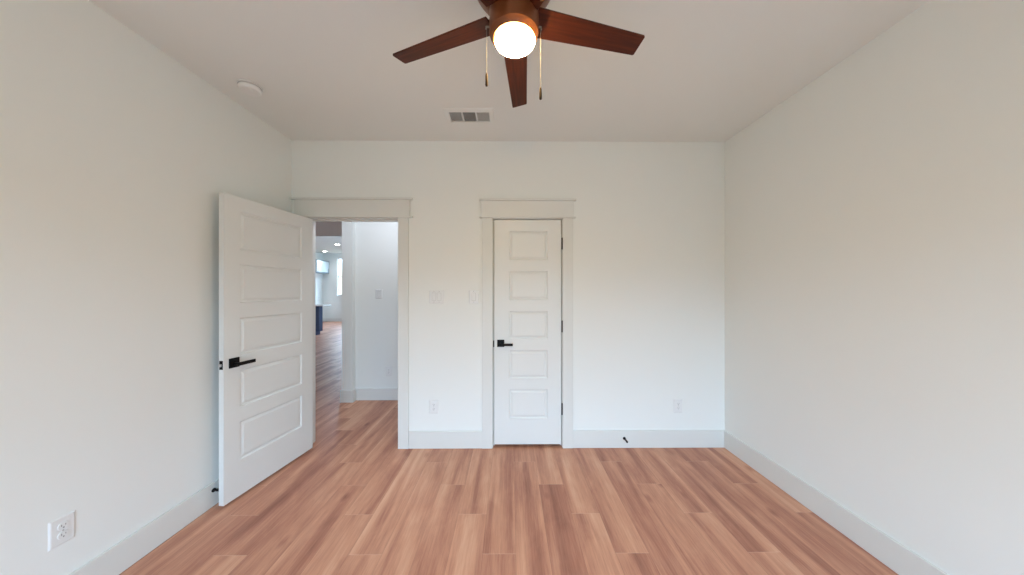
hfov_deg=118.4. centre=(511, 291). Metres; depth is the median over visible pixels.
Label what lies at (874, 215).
wall
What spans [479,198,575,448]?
door frame
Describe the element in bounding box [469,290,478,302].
light switch
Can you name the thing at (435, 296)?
light switch
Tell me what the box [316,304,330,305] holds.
island countertop
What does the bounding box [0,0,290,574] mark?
wall
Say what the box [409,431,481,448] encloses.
baseboard
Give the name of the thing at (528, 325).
door
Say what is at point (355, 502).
floor
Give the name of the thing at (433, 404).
wall outlet
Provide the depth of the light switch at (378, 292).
3.92 m
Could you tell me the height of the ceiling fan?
0.609 m
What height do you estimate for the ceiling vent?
0.009 m
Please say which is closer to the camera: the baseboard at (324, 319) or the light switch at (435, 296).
the light switch at (435, 296)
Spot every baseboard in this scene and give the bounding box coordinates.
[69,478,218,574]
[323,318,341,321]
[340,388,397,402]
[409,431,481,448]
[573,430,723,447]
[724,430,948,574]
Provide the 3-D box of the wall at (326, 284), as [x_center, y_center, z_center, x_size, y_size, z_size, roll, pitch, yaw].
[-6.196,-0.225,13.157,8.215,3.250,2.010,0,0,0]
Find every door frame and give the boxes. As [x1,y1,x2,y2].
[289,197,412,448]
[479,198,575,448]
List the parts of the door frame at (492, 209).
casing, casing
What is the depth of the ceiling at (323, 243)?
11.30 m
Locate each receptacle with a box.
[57,521,68,530]
[57,530,68,539]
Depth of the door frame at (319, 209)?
2.71 m
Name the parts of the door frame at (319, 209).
hall casing, casing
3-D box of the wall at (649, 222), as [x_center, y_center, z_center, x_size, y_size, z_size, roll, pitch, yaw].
[-0.025,0.030,2.787,4.078,2.743,0.114,0,0,0]
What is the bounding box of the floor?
[119,322,897,574]
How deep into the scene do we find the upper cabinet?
13.48 m
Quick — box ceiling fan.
[393,0,644,107]
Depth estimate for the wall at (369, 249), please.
3.92 m
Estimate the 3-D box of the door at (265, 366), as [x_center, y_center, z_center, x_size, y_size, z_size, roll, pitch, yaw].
[-1.822,0.374,2.328,0.137,2.014,0.768,0,0,7]
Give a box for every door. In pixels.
[218,192,312,505]
[493,220,562,443]
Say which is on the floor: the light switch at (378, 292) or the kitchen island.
the kitchen island
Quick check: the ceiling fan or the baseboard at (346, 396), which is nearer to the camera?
the ceiling fan
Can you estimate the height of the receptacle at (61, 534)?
0.028 m
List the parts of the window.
frame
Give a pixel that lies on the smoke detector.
(248, 87)
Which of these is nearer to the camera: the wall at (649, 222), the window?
the wall at (649, 222)
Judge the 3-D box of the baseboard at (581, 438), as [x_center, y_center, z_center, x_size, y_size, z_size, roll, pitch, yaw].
[1.222,1.325,2.733,1.356,0.154,0.015,0,0,0]
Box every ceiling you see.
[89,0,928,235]
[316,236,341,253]
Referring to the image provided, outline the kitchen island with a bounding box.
[316,304,330,334]
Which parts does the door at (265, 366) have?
handle, lever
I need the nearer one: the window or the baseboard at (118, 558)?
the baseboard at (118, 558)
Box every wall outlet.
[48,510,74,551]
[429,400,437,413]
[674,399,681,412]
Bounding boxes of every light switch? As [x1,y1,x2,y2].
[375,289,381,297]
[429,290,443,302]
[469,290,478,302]
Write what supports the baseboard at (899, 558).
attached to the wall at (874, 215)
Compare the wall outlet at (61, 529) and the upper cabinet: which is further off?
the upper cabinet
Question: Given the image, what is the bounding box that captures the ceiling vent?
[442,107,494,124]
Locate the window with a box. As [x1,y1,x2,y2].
[336,258,341,295]
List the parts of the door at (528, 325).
handle, lever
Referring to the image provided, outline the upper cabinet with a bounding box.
[316,259,328,273]
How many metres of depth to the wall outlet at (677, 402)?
2.74 m
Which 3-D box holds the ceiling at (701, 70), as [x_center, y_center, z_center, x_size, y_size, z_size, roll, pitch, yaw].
[-4.104,-1.596,2.828,12.236,0.507,9.220,0,0,0]
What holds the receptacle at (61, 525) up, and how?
attached to the wall outlet at (61, 529)
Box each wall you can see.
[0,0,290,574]
[291,140,724,430]
[316,252,341,317]
[342,222,397,389]
[725,0,1023,574]
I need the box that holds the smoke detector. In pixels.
[236,79,262,96]
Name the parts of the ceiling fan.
blade, pull chain, blade, lamp glass, blade, blade, pull chain, blade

